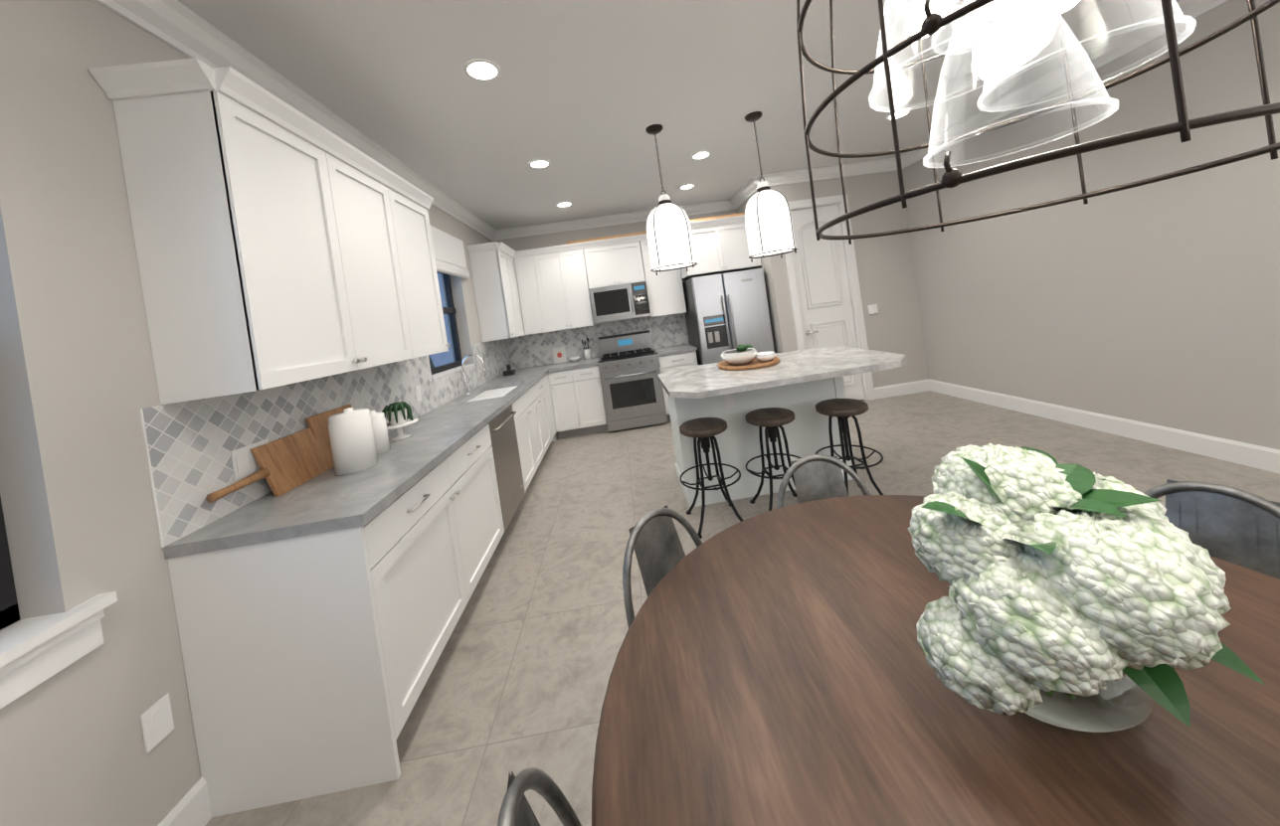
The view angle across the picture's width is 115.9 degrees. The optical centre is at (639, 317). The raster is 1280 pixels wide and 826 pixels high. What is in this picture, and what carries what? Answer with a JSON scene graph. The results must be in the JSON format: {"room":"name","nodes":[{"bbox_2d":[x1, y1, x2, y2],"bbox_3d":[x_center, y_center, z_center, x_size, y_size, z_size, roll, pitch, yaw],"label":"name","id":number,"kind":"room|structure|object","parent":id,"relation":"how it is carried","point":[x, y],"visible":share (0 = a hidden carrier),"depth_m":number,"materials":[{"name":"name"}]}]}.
{"room":"kitchen","nodes":[
{"label":"kitchen","id":0,"kind":"room"},
{"bbox_2d":[0,0,492,825],"bbox_3d":[-1.731,0.254,1.181,0.200,2.880,9.330,-8,1,-3],"label":"wall","id":1,"kind":"structure","parent":0,"point":[78,384],"depth_m":1.17,"materials":[{"name":"grey paint"}]},
{"bbox_2d":[140,693,174,753],"bbox_3d":[-1.485,1.249,1.234,0.009,0.115,0.072,-8,1,-3],"label":"outlet","id":2,"kind":"object","parent":1,"relation":"attached to","point":[156,722],"visible":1,"depth_m":1.23,"materials":[{"name":"white plastic"}]},
{"bbox_2d":[157,777,211,825],"bbox_3d":[-1.306,1.602,-0.943,0.015,0.140,4.570,-8,1,-3],"label":"baseboard","id":3,"kind":"structure","parent":1,"relation":"attached to","point":[191,808],"depth_m":1.29,"materials":[{"name":"white wood"}]},
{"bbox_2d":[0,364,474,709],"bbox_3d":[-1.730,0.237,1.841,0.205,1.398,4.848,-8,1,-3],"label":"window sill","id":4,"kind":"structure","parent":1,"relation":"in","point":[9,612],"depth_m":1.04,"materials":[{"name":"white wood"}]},
{"bbox_2d":[105,81,370,411],"bbox_3d":[-1.558,-0.241,1.652,0.333,1.041,0.574,-8,1,-3],"label":"upper cabinet","id":5,"kind":"object","parent":1,"relation":"attached to","point":[289,282],"depth_m":1.38,"materials":[{"name":"white wood"}]},
{"bbox_2d":[229,438,272,481],"bbox_3d":[-1.602,0.584,1.656,0.009,0.115,0.165,-8,1,-3],"label":"outlet","id":6,"kind":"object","parent":1,"relation":"attached to","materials":[{"name":"white plastic"}]},
{"bbox_2d":[94,0,500,240],"bbox_3d":[-1.775,-1.130,1.174,0.105,0.125,8.930,-8,1,-3],"label":"crown molding","id":7,"kind":"structure","parent":1,"relation":"attached to","point":[182,28],"depth_m":1.83,"materials":[{"name":"white"}]},
{"bbox_2d":[339,157,422,371],"bbox_3d":[-1.587,-0.242,2.138,0.333,1.041,0.632,-8,1,-3],"label":"upper cabinet","id":8,"kind":"object","parent":1,"relation":"attached to","point":[380,248],"depth_m":2.23,"materials":[{"name":"white wood"}]},
{"bbox_2d":[413,384,422,402],"bbox_3d":[-1.683,0.579,3.043,0.009,0.115,0.072,-8,1,-3],"label":"outlet","id":9,"kind":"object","parent":1,"relation":"attached to","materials":[{"name":"white plastic"}]},
{"bbox_2d":[398,188,450,360],"bbox_3d":[-1.615,-0.244,2.620,0.333,1.041,0.568,-8,1,-3],"label":"upper cabinet","id":10,"kind":"object","parent":1,"relation":"attached to","point":[429,315],"depth_m":2.71,"materials":[{"name":"white wood"}]},
{"bbox_2d":[428,271,462,374],"bbox_3d":[-1.947,0.012,3.772,0.062,1.036,0.966,-8,1,-3],"label":"window","id":11,"kind":"structure","parent":1,"relation":"in","point":[450,310],"depth_m":4.20,"materials":[{"name":"brown metal"}]},
{"bbox_2d":[429,224,469,279],"bbox_3d":[-1.871,-0.619,3.775,0.064,0.412,1.142,-8,1,-3],"label":"window blind","id":12,"kind":"object","parent":1,"relation":"attached to","point":[450,256],"visible":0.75,"depth_m":3.90,"materials":[{"name":"white fabric"}]},
{"bbox_2d":[468,248,518,344],"bbox_3d":[-1.747,-0.251,4.859,0.333,1.041,0.478,-8,1,-3],"label":"upper cabinet","id":13,"kind":"object","parent":1,"relation":"attached to","point":[490,270],"depth_m":4.62,"materials":[{"name":"white wood"}]},
{"bbox_2d":[506,252,530,336],"bbox_3d":[-1.733,-0.256,5.159,0.396,1.041,0.354,-8,1,-3],"label":"upper cabinet","id":14,"kind":"object","parent":1,"relation":"attached to","point":[509,256],"depth_m":5.27,"materials":[{"name":"white wood"}]},
{"bbox_2d":[492,209,736,344],"bbox_3d":[0.817,-0.163,5.903,5.500,2.880,0.200,-8,1,-3],"label":"wall","id":15,"kind":"structure","parent":0,"point":[538,241],"depth_m":5.70,"materials":[{"name":"grey paint"}]},
{"bbox_2d":[518,252,549,336],"bbox_3d":[-1.467,-0.298,5.467,0.343,1.041,0.396,-8,1,-3],"label":"upper cabinet","id":16,"kind":"object","parent":15,"relation":"attached to","point":[531,272],"depth_m":5.34,"materials":[{"name":"white wood"}]},
{"bbox_2d":[538,248,573,332],"bbox_3d":[-1.194,-0.337,5.515,0.446,1.041,0.333,-8,1,-3],"label":"upper cabinet","id":17,"kind":"object","parent":15,"relation":"attached to","point":[555,284],"depth_m":5.36,"materials":[{"name":"white wood"}]},
{"bbox_2d":[561,248,601,328],"bbox_3d":[-0.863,-0.385,5.534,0.456,1.041,0.333,-8,1,-3],"label":"upper cabinet","id":18,"kind":"object","parent":15,"relation":"attached to","point":[579,273],"depth_m":5.38,"materials":[{"name":"white wood"}]},
{"bbox_2d":[589,244,621,288],"bbox_3d":[-0.515,-0.684,5.554,0.442,0.546,0.333,-8,1,-3],"label":"upper cabinet","id":19,"kind":"object","parent":15,"relation":"attached to","point":[604,260],"depth_m":5.40,"materials":[{"name":"white wood"}]},
{"bbox_2d":[496,198,731,239],"bbox_3d":[-0.287,-1.394,5.681,3.400,0.125,0.105,-8,1,-3],"label":"crown molding","id":20,"kind":"structure","parent":15,"relation":"attached to","point":[704,208],"depth_m":5.65,"materials":[{"name":"white wood"}]},
{"bbox_2d":[588,281,650,323],"bbox_3d":[-0.278,-0.201,5.501,0.754,0.463,0.449,-8,1,-3],"label":"microwave","id":21,"kind":"object","parent":15,"relation":"attached to","point":[620,302],"visible":1,"depth_m":5.31,"materials":[{"name":"silver metal"}]},
{"bbox_2d":[617,240,645,284],"bbox_3d":[-0.194,-0.730,5.572,0.443,0.546,0.333,-8,1,-3],"label":"upper cabinet","id":22,"kind":"object","parent":15,"relation":"attached to","point":[629,254],"depth_m":5.42,"materials":[{"name":"white wood"}]},
{"bbox_2d":[641,240,686,320],"bbox_3d":[0.275,-0.547,5.601,0.558,1.041,0.333,-8,1,-3],"label":"upper cabinet","id":23,"kind":"object","parent":15,"relation":"attached to","point":[665,295],"depth_m":5.45,"materials":[{"name":"white wood"}]},
{"bbox_2d":[681,224,729,280],"bbox_3d":[0.805,-0.854,5.438,0.549,0.580,0.718,-8,1,-3],"label":"upper cabinet","id":24,"kind":"object","parent":15,"relation":"attached to","point":[711,250],"depth_m":5.09,"materials":[{"name":"white wood"}]},
{"bbox_2d":[177,0,1173,229],"bbox_3d":[0.776,-1.610,1.323,5.700,0.100,9.330,-8,1,-3],"label":"ceiling","id":25,"kind":"structure","parent":0,"point":[580,95],"depth_m":2.53,"materials":[{"name":"white paint"}]},
{"bbox_2d":[463,58,500,81],"bbox_3d":[-0.852,-1.334,2.164,0.188,0.005,0.188,-8,1,-12],"label":"recessed light","id":26,"kind":"object","parent":25,"relation":"in","point":[481,69],"depth_m":2.16,"materials":[{"name":"white plastic"}]},
{"bbox_2d":[528,160,549,169],"bbox_3d":[-0.882,-1.345,3.515,0.188,0.005,0.188,-8,1,-12],"label":"recessed light","id":27,"kind":"object","parent":25,"relation":"in","point":[538,164],"depth_m":3.51,"materials":[{"name":"white"}]},
{"bbox_2d":[556,201,571,206],"bbox_3d":[-0.909,-1.356,4.816,0.188,0.005,0.188,-8,1,42],"label":"recessed light","id":28,"kind":"object","parent":25,"relation":"in","point":[564,204],"depth_m":4.80,"materials":[{"name":"white plastic"}]},
{"bbox_2d":[645,124,697,275],"bbox_3d":[0.191,-0.923,3.149,0.369,1.134,0.369,-8,1,-3],"label":"pendant light","id":29,"kind":"object","parent":25,"relation":"hanging from","point":[669,237],"visible":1,"depth_m":3.02,"materials":[{"name":"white glass"}]},
{"bbox_2d":[679,183,694,189],"bbox_3d":[0.559,-1.565,4.801,0.188,0.005,0.188,-8,1,-30],"label":"recessed light","id":30,"kind":"object","parent":25,"relation":"in","point":[684,187],"depth_m":4.80,"materials":[{"name":"white"}]},
{"bbox_2d":[691,151,711,160],"bbox_3d":[0.585,-1.558,3.851,0.188,0.005,0.188,-8,1,-12],"label":"recessed light","id":31,"kind":"object","parent":25,"relation":"in","point":[703,154],"depth_m":3.85,"materials":[{"name":"white plastic"}]},
{"bbox_2d":[744,111,797,262],"bbox_3d":[0.978,-1.036,3.175,0.369,1.134,0.369,-8,1,-3],"label":"pendant light","id":32,"kind":"object","parent":25,"relation":"hanging from","point":[769,224],"visible":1,"depth_m":3.04,"materials":[{"name":"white glass"}]},
{"bbox_2d":[886,109,911,120],"bbox_3d":[2.289,-1.797,3.550,0.188,0.005,0.188,-8,1,42],"label":"recessed light","id":33,"kind":"object","parent":25,"relation":"in","point":[899,113],"depth_m":3.54,"materials":[{"name":"white"}]},
{"bbox_2d":[796,0,1279,244],"bbox_3d":[0.493,-0.836,0.622,0.568,1.334,0.568,-8,1,-3],"label":"chandelier","id":34,"kind":"object","parent":25,"relation":"hanging from","point":[998,47],"visible":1,"depth_m":0.58,"materials":[{"name":"brown metal"}]},
{"bbox_2d":[205,390,1279,825],"bbox_3d":[1.196,1.340,1.357,5.700,0.100,9.330,-8,1,-3],"label":"floor","id":35,"kind":"structure","parent":0,"point":[518,677],"depth_m":2.20,"materials":[{"name":"tile"}]},
{"bbox_2d":[164,495,434,817],"bbox_3d":[-1.199,1.185,1.471,0.618,0.879,0.256,-8,1,-3],"label":"base cabinet","id":36,"kind":"object","parent":35,"relation":"on","point":[306,655],"depth_m":1.35,"materials":[{"name":"white wood"}]},
{"bbox_2d":[160,364,553,554],"bbox_3d":[-1.374,0.721,3.499,0.638,0.040,4.343,-8,1,-3],"label":"countertop","id":37,"kind":"structure","parent":36,"relation":"on","point":[328,499],"depth_m":1.66,"materials":[{"name":"grey stone"}]},
{"bbox_2d":[205,404,352,503],"bbox_3d":[-1.561,0.615,1.843,0.084,0.260,0.830,-8,1,-3],"label":"cutting board","id":38,"kind":"object","parent":37,"relation":"on","point":[290,462],"visible":0.81,"depth_m":1.79,"materials":[{"name":"brown wood"}]},
{"bbox_2d":[380,411,390,451],"bbox_3d":[-1.413,0.607,2.128,0.119,0.227,0.119,-8,1,-9],"label":"decorative canister","id":39,"kind":"object","parent":37,"relation":"on","point":[383,416],"depth_m":2.13,"materials":[{"name":"white ceramic"}]},
{"bbox_2d":[381,401,418,441],"bbox_3d":[-1.447,0.615,2.396,0.210,0.215,0.210,-8,1,-3],"label":"plant stand","id":40,"kind":"object","parent":37,"relation":"on","point":[399,415],"visible":0.85,"depth_m":2.36,"materials":[{"name":"white ceramic"}]},
{"bbox_2d":[461,352,486,395],"bbox_3d":[-1.578,0.536,3.822,0.231,0.375,0.115,-8,1,-3],"label":"faucet","id":41,"kind":"object","parent":37,"relation":"on","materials":[{"name":"silver metal"}]},
{"bbox_2d":[462,383,518,403],"bbox_3d":[-1.372,0.833,3.804,0.410,0.212,0.840,-8,1,-3],"label":"sink","id":42,"kind":"object","parent":37,"relation":"in","point":[490,393],"depth_m":3.95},
{"bbox_2d":[503,365,515,376],"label":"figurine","id":43,"kind":"object","parent":37,"relation":"on","point":[508,372],"depth_m":4.93,"materials":[{"name":"black"}]},
{"bbox_2d":[406,483,442,666],"bbox_3d":[-1.222,1.186,1.680,0.598,0.879,0.165,-8,1,-3],"label":"base cabinet","id":44,"kind":"object","parent":35,"relation":"on","point":[418,528],"depth_m":1.72,"materials":[{"name":"white wood"}]},
{"bbox_2d":[418,423,504,650],"bbox_3d":[-1.244,1.183,2.231,0.618,0.879,0.937,-8,1,-3],"label":"base cabinet","id":45,"kind":"object","parent":35,"relation":"on","point":[462,516],"depth_m":2.08,"materials":[{"name":"white wood"}]},
{"bbox_2d":[488,403,525,550],"bbox_3d":[-1.268,1.178,3.000,0.657,0.876,0.596,-8,1,-3],"label":"dishwasher","id":46,"kind":"object","parent":35,"relation":"on","point":[506,459],"visible":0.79,"depth_m":2.96,"materials":[{"name":"silver metal"}]},
{"bbox_2d":[490,383,546,493],"bbox_3d":[-1.337,1.178,3.802,0.618,0.879,1.007,-8,1,-3],"label":"base cabinet","id":47,"kind":"object","parent":35,"relation":"on","point":[530,434],"depth_m":3.75,"materials":[{"name":"white wood"}]},
{"bbox_2d":[497,767,581,825],"bbox_3d":[0.134,1.023,0.552,0.528,0.846,0.456,-8,1,-11],"label":"chair","id":48,"kind":"object","parent":35,"relation":"on","point":[516,810],"visible":0.96,"depth_m":0.58,"materials":[{"name":"grey metal"}]},
{"bbox_2d":[538,371,557,451],"bbox_3d":[-1.387,1.175,4.650,0.618,0.879,0.806,-8,1,-3],"label":"base cabinet","id":49,"kind":"object","parent":35,"relation":"on","point":[544,384],"depth_m":4.73,"materials":[{"name":"white wood"}]},
{"bbox_2d":[549,367,585,438],"bbox_3d":[-0.945,1.104,5.391,0.356,0.879,0.618,-8,1,-3],"label":"base cabinet","id":50,"kind":"object","parent":35,"relation":"on","point":[564,388],"depth_m":5.09,"materials":[{"name":"white wood"}]},
{"bbox_2d":[549,356,599,371],"bbox_3d":[-0.858,0.626,5.385,0.627,0.040,0.638,-8,1,-3],"label":"countertop","id":51,"kind":"structure","parent":50,"relation":"on","point":[590,363],"depth_m":5.12,"materials":[{"name":"grey stone"}]},
{"bbox_2d":[551,337,591,364],"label":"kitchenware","id":52,"kind":"object","parent":51,"relation":"on","point":[559,355],"depth_m":5.64,"materials":[{"name":"white ceramic"}]},
{"bbox_2d":[577,360,607,434],"bbox_3d":[-0.684,1.066,5.407,0.405,0.879,0.618,-8,1,-3],"label":"base cabinet","id":53,"kind":"object","parent":35,"relation":"on","point":[589,379],"depth_m":5.11,"materials":[{"name":"white wood"}]},
{"bbox_2d":[597,330,667,431],"bbox_3d":[-0.126,0.815,5.380,0.760,1.180,0.715,-8,1,-3],"label":"range","id":54,"kind":"object","parent":35,"relation":"on","point":[630,372],"visible":1,"depth_m":5.08,"materials":[{"name":"silver metal"}]},
{"bbox_2d":[622,505,702,628],"bbox_3d":[0.263,0.999,1.063,0.456,0.846,0.528,-9,1,-44],"label":"chair","id":55,"kind":"object","parent":35,"relation":"on","point":[653,542],"visible":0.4,"depth_m":1.21,"materials":[{"name":"grey metal"}]},
{"bbox_2d":[658,352,698,421],"bbox_3d":[0.519,0.894,5.477,0.497,0.879,0.618,-8,1,-3],"label":"base cabinet","id":56,"kind":"object","parent":35,"relation":"on","point":[678,360],"depth_m":5.16,"materials":[{"name":"white wood"}]},
{"bbox_2d":[653,344,697,356],"bbox_3d":[0.462,0.437,5.462,0.512,0.040,0.638,-8,1,-3],"label":"countertop","id":57,"kind":"structure","parent":56,"relation":"on","point":[672,348],"depth_m":5.24,"materials":[{"name":"grey stone"}]},
{"bbox_2d":[679,417,743,539],"bbox_3d":[0.468,1.044,2.700,0.411,0.660,0.411,-8,1,-5],"label":"stool","id":58,"kind":"object","parent":35,"relation":"on","point":[703,430],"visible":0.98,"depth_m":2.65,"materials":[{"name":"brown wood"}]},
{"bbox_2d":[682,268,774,365],"bbox_3d":[1.187,0.326,5.353,0.910,1.780,0.904,-8,1,-3],"label":"refrigerator","id":59,"kind":"object","parent":35,"relation":"on","point":[727,311],"visible":0.67,"depth_m":4.96,"materials":[{"name":"silver metal"}]},
{"bbox_2d":[666,373,854,508],"bbox_3d":[1.028,0.848,3.277,1.512,0.879,0.630,-8,1,-3],"label":"kitchen island","id":60,"kind":"object","parent":35,"relation":"on","point":[801,384],"depth_m":2.96,"materials":[{"name":"white paint"}]},
{"bbox_2d":[723,393,734,408],"bbox_3d":[0.655,0.611,2.945,0.072,0.115,0.009,-8,1,-3],"label":"outlet","id":61,"kind":"object","parent":60,"relation":"attached to","point":[729,401],"visible":0.82,"depth_m":2.94,"materials":[{"name":"white plastic"}]},
{"bbox_2d":[657,346,907,401],"bbox_3d":[0.986,0.391,3.070,1.650,0.040,1.080,-8,1,-3],"label":"island countertop","id":62,"kind":"structure","parent":60,"relation":"on","point":[688,384],"depth_m":2.78,"materials":[{"name":"white stone"}]},
{"bbox_2d":[717,344,779,370],"bbox_3d":[0.867,0.305,3.243,0.490,0.156,0.490,-8,1,-3],"label":"tray","id":63,"kind":"object","parent":62,"relation":"on","point":[743,357],"visible":1,"depth_m":3.16,"materials":[{"name":"brown wood"}]},
{"bbox_2d":[745,407,801,511],"bbox_3d":[0.923,0.980,2.717,0.411,0.660,0.411,-8,1,-2],"label":"stool","id":64,"kind":"object","parent":35,"relation":"on","point":[772,421],"visible":0.79,"depth_m":2.69,"materials":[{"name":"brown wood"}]},
{"bbox_2d":[776,454,870,509],"bbox_3d":[0.691,0.936,1.243,0.456,0.846,0.529,-8,1,4],"label":"chair","id":65,"kind":"object","parent":35,"relation":"on","point":[818,476],"visible":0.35,"depth_m":1.47,"materials":[{"name":"grey metal"}]},
{"bbox_2d":[814,398,883,495],"bbox_3d":[1.400,0.912,2.705,0.411,0.660,0.411,-8,1,-6],"label":"stool","id":66,"kind":"object","parent":35,"relation":"on","point":[842,411],"visible":0.73,"depth_m":2.65,"materials":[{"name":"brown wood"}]},
{"bbox_2d":[591,495,1279,825],"bbox_3d":[0.661,0.990,0.658,1.380,0.760,1.380,-8,1,-3],"label":"dining table","id":67,"kind":"object","parent":35,"relation":"on","point":[772,668],"visible":0.69,"depth_m":0.64,"materials":[{"name":"brown wood"}]},
{"bbox_2d":[907,443,1266,739],"bbox_3d":[0.659,0.411,0.637,0.484,0.385,0.369,-8,1,-3],"label":"flower arrangement","id":68,"kind":"object","parent":67,"relation":"on","point":[1072,581],"visible":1,"depth_m":0.54,"materials":[{"name":"white plant"}]},
{"bbox_2d":[1143,479,1279,579],"bbox_3d":[1.241,0.861,0.889,0.529,0.846,0.456,-8,1,-21],"label":"chair","id":69,"kind":"object","parent":35,"relation":"on","point":[1238,527],"visible":0.25,"depth_m":0.96,"materials":[{"name":"grey metal"}]},
{"bbox_2d":[735,191,775,353],"bbox_3d":[1.669,-0.279,5.412,0.120,2.880,0.880,-8,1,-3],"label":"wall","id":70,"kind":"structure","parent":0,"point":[742,208],"depth_m":5.11,"materials":[{"name":"grey paint"}]},
{"bbox_2d":[721,220,761,273],"bbox_3d":[1.231,-0.915,5.463,0.549,0.580,0.718,-8,1,-3],"label":"upper cabinet","id":71,"kind":"object","parent":70,"relation":"attached to","point":[735,232],"depth_m":5.12,"materials":[{"name":"white wood"}]},
{"bbox_2d":[731,179,755,209],"bbox_3d":[1.370,-1.626,5.285,0.105,0.125,0.870,-8,1,-3],"label":"crown molding","id":72,"kind":"structure","parent":70,"relation":"attached to","point":[745,192],"depth_m":5.34,"materials":[{"name":"white"}]},
{"bbox_2d":[755,170,928,387],"bbox_3d":[2.518,-0.395,4.970,1.780,2.880,0.140,-8,1,-3],"label":"wall","id":73,"kind":"structure","parent":0,"point":[886,275],"depth_m":4.93,"materials":[{"name":"grey paint"}]},
{"bbox_2d":[750,157,897,190],"bbox_3d":[2.225,-1.742,4.827,1.775,0.125,0.105,-8,1,-3],"label":"crown molding","id":74,"kind":"structure","parent":73,"relation":"attached to","point":[889,164],"depth_m":4.83,"materials":[{"name":"white"}]},
{"bbox_2d":[790,204,864,399],"bbox_3d":[2.283,-0.143,4.912,0.671,2.425,0.091,-8,1,-3],"label":"pantry door","id":75,"kind":"structure","parent":73,"relation":"in","point":[823,293],"depth_m":4.92,"materials":[{"name":"white wood"}]},
{"bbox_2d":[784,193,875,400],"bbox_3d":[2.271,-0.186,4.937,0.864,2.537,0.138,-8,1,-3],"label":"door frame","id":76,"kind":"structure","parent":73,"relation":"attached to","point":[857,309],"depth_m":4.88,"materials":[{"name":"white wood"}]},
{"bbox_2d":[867,304,878,315],"bbox_3d":[2.857,-0.099,4.915,0.120,0.115,0.009,-8,1,-3],"label":"light switch","id":77,"kind":"object","parent":73,"relation":"attached to","point":[872,308],"visible":1,"depth_m":4.91,"materials":[{"name":"white plastic"}]},
{"bbox_2d":[873,379,928,399],"bbox_3d":[3.224,0.889,4.938,0.710,0.140,0.015,-8,1,-3],"label":"baseboard","id":78,"kind":"structure","parent":73,"relation":"attached to","point":[918,386],"depth_m":4.93,"materials":[{"name":"white wood"}]},
{"bbox_2d":[902,0,1279,450],"bbox_3d":[3.710,-0.523,1.399,0.200,2.880,9.130,-8,1,-3],"label":"wall","id":79,"kind":"structure","parent":0,"point":[1157,303],"depth_m":2.88,"materials":[{"name":"grey paint"}]},
{"bbox_2d":[900,0,1229,169],"bbox_3d":[3.389,-1.863,0.975,0.105,0.125,7.930,-8,1,-3],"label":"crown molding","id":80,"kind":"structure","parent":79,"relation":"attached to","point":[1192,8],"depth_m":2.96,"materials":[{"name":"white"}]},
{"bbox_2d":[928,379,1279,474],"bbox_3d":[3.821,0.849,1.009,0.015,0.140,7.930,-8,1,-3],"label":"baseboard","id":81,"kind":"structure","parent":79,"relation":"attached to","point":[1256,457],"depth_m":2.99,"materials":[{"name":"white wood"}]},
{"label":"outside","id":82,"kind":"structure","parent":0,"visible":0},
{"bbox_3d":[-3.082,2.159,1.593,2.940,0.480,12.500,-8,1,-3],"label":"ground","id":83,"kind":"structure","parent":82,"visible":0},
{"bbox_2d":[428,355,435,367],"bbox_3d":[-3.601,1.236,2.580,1.566,1.920,9.964,-8,1,-9],"label":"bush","id":84,"kind":"object","parent":83,"relation":"on","point":[432,365],"depth_m":7.09,"materials":[{"name":"green plant"}]}
]}

